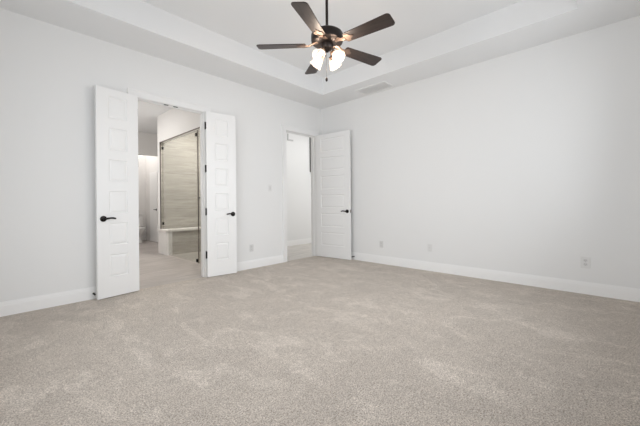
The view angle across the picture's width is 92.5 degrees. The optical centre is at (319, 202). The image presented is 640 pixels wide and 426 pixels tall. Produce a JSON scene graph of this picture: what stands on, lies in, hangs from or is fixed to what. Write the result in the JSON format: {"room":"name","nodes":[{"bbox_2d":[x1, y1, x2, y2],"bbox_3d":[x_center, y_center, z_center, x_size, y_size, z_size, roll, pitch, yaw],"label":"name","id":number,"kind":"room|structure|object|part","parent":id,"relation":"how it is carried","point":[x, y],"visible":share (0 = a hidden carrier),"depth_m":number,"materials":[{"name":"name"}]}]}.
{"room":"empty bedroom","nodes":[
{"label":"empty bedroom","id":0,"kind":"room"},
{"bbox_2d":[138,155,157,241],"bbox_3d":[-5.319,-0.383,8.758,1.200,3.050,1.170,-1,0,43],"label":"wall","id":1,"kind":"structure","parent":0,"point":[146,165],"depth_m":9.34,"materials":[{"name":"white paint"}]},
{"bbox_2d":[150,171,157,241],"bbox_3d":[-4.843,0.116,8.895,0.620,2.018,0.085,-1,0,43],"label":"door","id":2,"kind":"structure","parent":1,"relation":"in","point":[153,175],"depth_m":8.87,"materials":[{"name":"white paint"}]},
{"bbox_2d":[138,132,157,156],"bbox_3d":[-5.354,-0.383,7.770,0.100,3.050,3.420,-1,0,43],"label":"wall","id":3,"kind":"structure","parent":0,"point":[147,142],"depth_m":8.39,"materials":[{"name":"white paint"}]},
{"bbox_2d":[0,8,320,301],"bbox_3d":[-1.760,-0.417,4.601,0.120,3.050,5.120,-1,0,43],"label":"wall","id":4,"kind":"structure","parent":0,"point":[50,73],"depth_m":3.43,"materials":[{"name":"white paint"}]},
{"bbox_2d":[95,85,139,299],"bbox_3d":[-2.423,-0.120,3.690,0.149,2.447,0.466,-1,0,34],"label":"door","id":5,"kind":"structure","parent":4,"relation":"in","point":[116,112],"depth_m":3.65,"materials":[{"name":"white paint"}]},
{"bbox_2d":[0,255,282,316],"bbox_3d":[-1.655,1.037,4.599,0.015,0.140,5.000,-1,0,43],"label":"baseboard","id":6,"kind":"structure","parent":4,"relation":"attached to","point":[23,305],"depth_m":3.34,"materials":[{"name":"white paint"}]},
{"bbox_2d":[127,87,210,276],"bbox_3d":[-2.068,-0.166,4.270,0.164,2.552,1.096,-1,0,43],"label":"door frame","id":7,"kind":"structure","parent":4,"relation":"attached to","point":[143,96],"depth_m":4.55,"materials":[{"name":"white paint"}]},
{"bbox_2d":[204,111,236,276],"bbox_3d":[-1.506,-0.128,4.665,0.466,2.447,0.149,-1,0,-38],"label":"door","id":8,"kind":"structure","parent":4,"relation":"in","point":[220,129],"depth_m":4.64,"materials":[{"name":"white paint"}]},
{"bbox_2d":[281,124,318,262],"bbox_3d":[-0.403,-0.181,6.044,0.164,2.552,0.987,-1,0,43],"label":"door frame","id":9,"kind":"structure","parent":4,"relation":"attached to","point":[285,128],"depth_m":6.00,"materials":[{"name":"white paint"}]},
{"bbox_2d":[316,130,350,259],"bbox_3d":[0.248,-0.145,6.027,0.821,2.447,0.149,-1,0,37],"label":"door","id":10,"kind":"structure","parent":9,"relation":"in","point":[333,160],"depth_m":5.99,"materials":[{"name":"white paint"},{"name":"black metal"}]},
{"bbox_2d":[157,108,199,253],"bbox_3d":[-2.657,-0.409,6.020,2.530,3.050,0.120,-1,0,43],"label":"wall","id":11,"kind":"structure","parent":0,"point":[174,122],"depth_m":6.30,"materials":[{"name":"white paint"}]},
{"bbox_2d":[161,143,165,228],"bbox_3d":[-3.474,-0.380,6.802,0.007,1.913,0.098,-1,0,43],"label":"trim","id":12,"kind":"structure","parent":11,"relation":"attached to","point":[163,152],"depth_m":6.80,"materials":[{"name":"tile"}]},
{"bbox_2d":[159,127,199,228],"bbox_3d":[-2.645,-0.389,5.938,2.400,1.910,0.023,-1,0,43],"label":"trim","id":13,"kind":"structure","parent":11,"relation":"attached to","point":[198,127],"depth_m":6.75,"materials":[{"name":"tile"}]},
{"bbox_2d":[165,130,200,228],"bbox_3d":[-3.150,-0.404,7.306,0.050,3.050,1.080,-1,0,43],"label":"wall","id":14,"kind":"structure","parent":0,"point":[181,153],"depth_m":7.20,"materials":[{"name":"tile"}]},
{"bbox_2d":[286,132,310,240],"bbox_3d":[-0.089,-0.433,8.602,0.100,3.050,5.000,-1,0,43],"label":"wall","id":15,"kind":"structure","parent":0,"point":[298,172],"depth_m":8.02,"materials":[{"name":"white paint"}]},
{"bbox_2d":[287,238,311,245],"bbox_3d":[-0.033,1.021,8.562,0.015,0.140,4.970,-1,0,43],"label":"baseboard","id":16,"kind":"structure","parent":15,"relation":"attached to","point":[307,240],"depth_m":8.01,"materials":[{"name":"white paint"}]},
{"bbox_2d":[310,137,310,171],"bbox_3d":[-0.151,-1.313,8.447,0.034,0.950,0.360,-1,0,43],"label":"wall panel","id":17,"kind":"object","parent":15,"relation":"attached to","point":[310,137],"visible":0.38,"depth_m":8.32,"materials":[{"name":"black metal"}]},
{"bbox_2d":[0,240,639,425],"bbox_3d":[-0.758,1.108,6.500,10.820,0.020,9.000,-1,0,43],"label":"floor","id":18,"kind":"structure","parent":0,"point":[314,340],"depth_m":2.24,"materials":[{"name":"beige carpet"}]},
{"bbox_2d":[139,214,145,242],"bbox_3d":[-5.312,0.747,8.906,0.728,0.790,0.420,-1,0,43],"label":"toilet","id":19,"kind":"object","parent":18,"relation":"on","point":[141,228],"visible":0.31,"depth_m":8.81,"materials":[{"name":"white ceramic"}]},
{"bbox_3d":[-5.504,0.566,9.085,0.200,0.355,0.400,-1,0,43],"label":"tank","id":20,"kind":"part","parent":19,"relation":"part of","materials":[{"name":"white ceramic"}]},
{"bbox_3d":[-5.278,0.944,8.876,0.620,0.395,0.370,-1,0,43],"label":"bowl","id":21,"kind":"part","parent":19,"relation":"part of","materials":[{"name":"white ceramic"}]},
{"bbox_2d":[157,227,200,255],"bbox_3d":[-3.073,0.848,7.061,0.480,0.545,1.103,-1,0,43],"label":"shower bench","id":22,"kind":"object","parent":18,"relation":"on","point":[173,240],"visible":0.83,"depth_m":6.75,"materials":[{"name":"tile"}]},
{"bbox_3d":[-3.348,0.873,6.679,0.338,0.500,0.120,-1,0,43],"label":"panel","id":23,"kind":"part","parent":22,"relation":"part of","materials":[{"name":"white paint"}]},
{"bbox_3d":[-3.027,0.597,7.016,0.348,0.045,1.103,-1,0,43],"label":"seat","id":24,"kind":"part","parent":22,"relation":"part of","materials":[{"name":"stone"}]},
{"bbox_2d":[162,130,199,262],"bbox_3d":[-2.847,-0.103,6.167,1.748,2.418,0.028,-1,0,43],"label":"glass panel","id":25,"kind":"object","parent":18,"relation":"on","point":[196,134],"visible":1,"depth_m":5.57,"materials":[{"name":"glass"}]},
{"bbox_2d":[0,0,639,133],"bbox_3d":[-2.158,-2.141,5.042,11.060,0.405,5.240,-1,0,43],"label":"ceiling","id":26,"kind":"structure","parent":0,"point":[219,38],"depth_m":3.83,"materials":[{"name":"white paint"}]},
{"bbox_2d":[256,0,394,81],"bbox_3d":[0.103,-1.719,2.947,1.286,1.092,1.314,-1,0,43],"label":"ceiling fan","id":27,"kind":"object","parent":26,"relation":"hanging from","point":[326,38],"visible":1,"depth_m":2.87,"materials":[{"name":"brown wood"}]},
{"bbox_3d":[-0.372,-1.521,2.979,0.473,0.008,0.144,-1,12,2],"label":"blade","id":28,"kind":"part","parent":27,"relation":"part of","materials":[{"name":"brown wood"}]},
{"bbox_3d":[-0.084,-1.524,2.548,0.144,0.008,0.473,12,4,20],"label":"blade","id":29,"kind":"part","parent":27,"relation":"part of","materials":[{"name":"brown wood"}]},
{"bbox_3d":[-0.051,-1.524,3.387,0.144,0.008,0.473,-13,3,-15],"label":"blade","id":30,"kind":"part","parent":27,"relation":"part of","materials":[{"name":"brown wood"}]},
{"bbox_3d":[0.436,-1.528,3.207,0.473,0.008,0.144,-1,-12,-34],"label":"blade","id":31,"kind":"part","parent":27,"relation":"part of","materials":[{"name":"brown wood"}]},
{"bbox_3d":[0.415,-1.528,2.689,0.473,0.008,0.144,-1,-12,38],"label":"blade","id":32,"kind":"part","parent":27,"relation":"part of","materials":[{"name":"brown wood"}]},
{"bbox_2d":[355,81,394,95],"bbox_3d":[0.935,-1.964,5.274,0.600,0.009,0.330,-1,0,43],"label":"ceiling vent","id":33,"kind":"object","parent":26,"relation":"in","point":[383,85],"visible":1,"depth_m":5.26,"materials":[{"name":"metal"}]},
{"bbox_2d":[321,15,639,288],"bbox_3d":[1.816,-0.452,4.838,5.010,3.050,0.120,-1,0,43],"label":"wall","id":34,"kind":"structure","parent":0,"point":[526,161],"depth_m":4.06,"materials":[{"name":"white paint"}]},
{"bbox_2d":[428,244,431,251],"bbox_3d":[1.733,0.709,4.835,0.074,0.117,0.013,-1,0,43],"label":"cable plate","id":35,"kind":"object","parent":34,"relation":"attached to","point":[429,245],"visible":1,"depth_m":4.83,"materials":[{"name":"white plastic"}]},
{"bbox_2d":[351,252,639,301],"bbox_3d":[1.789,1.004,4.784,4.755,0.140,0.015,-1,0,43],"label":"baseboard","id":36,"kind":"structure","parent":34,"relation":"attached to","point":[603,290],"depth_m":4.03,"materials":[{"name":"white paint"}]},
{"bbox_2d":[580,256,590,268],"bbox_3d":[3.089,0.693,3.565,0.089,0.134,0.009,-1,0,43],"label":"wall outlet","id":37,"kind":"object","parent":34,"relation":"attached to","point":[585,262],"visible":1,"depth_m":3.56,"materials":[{"name":"white plastic"}]}
]}

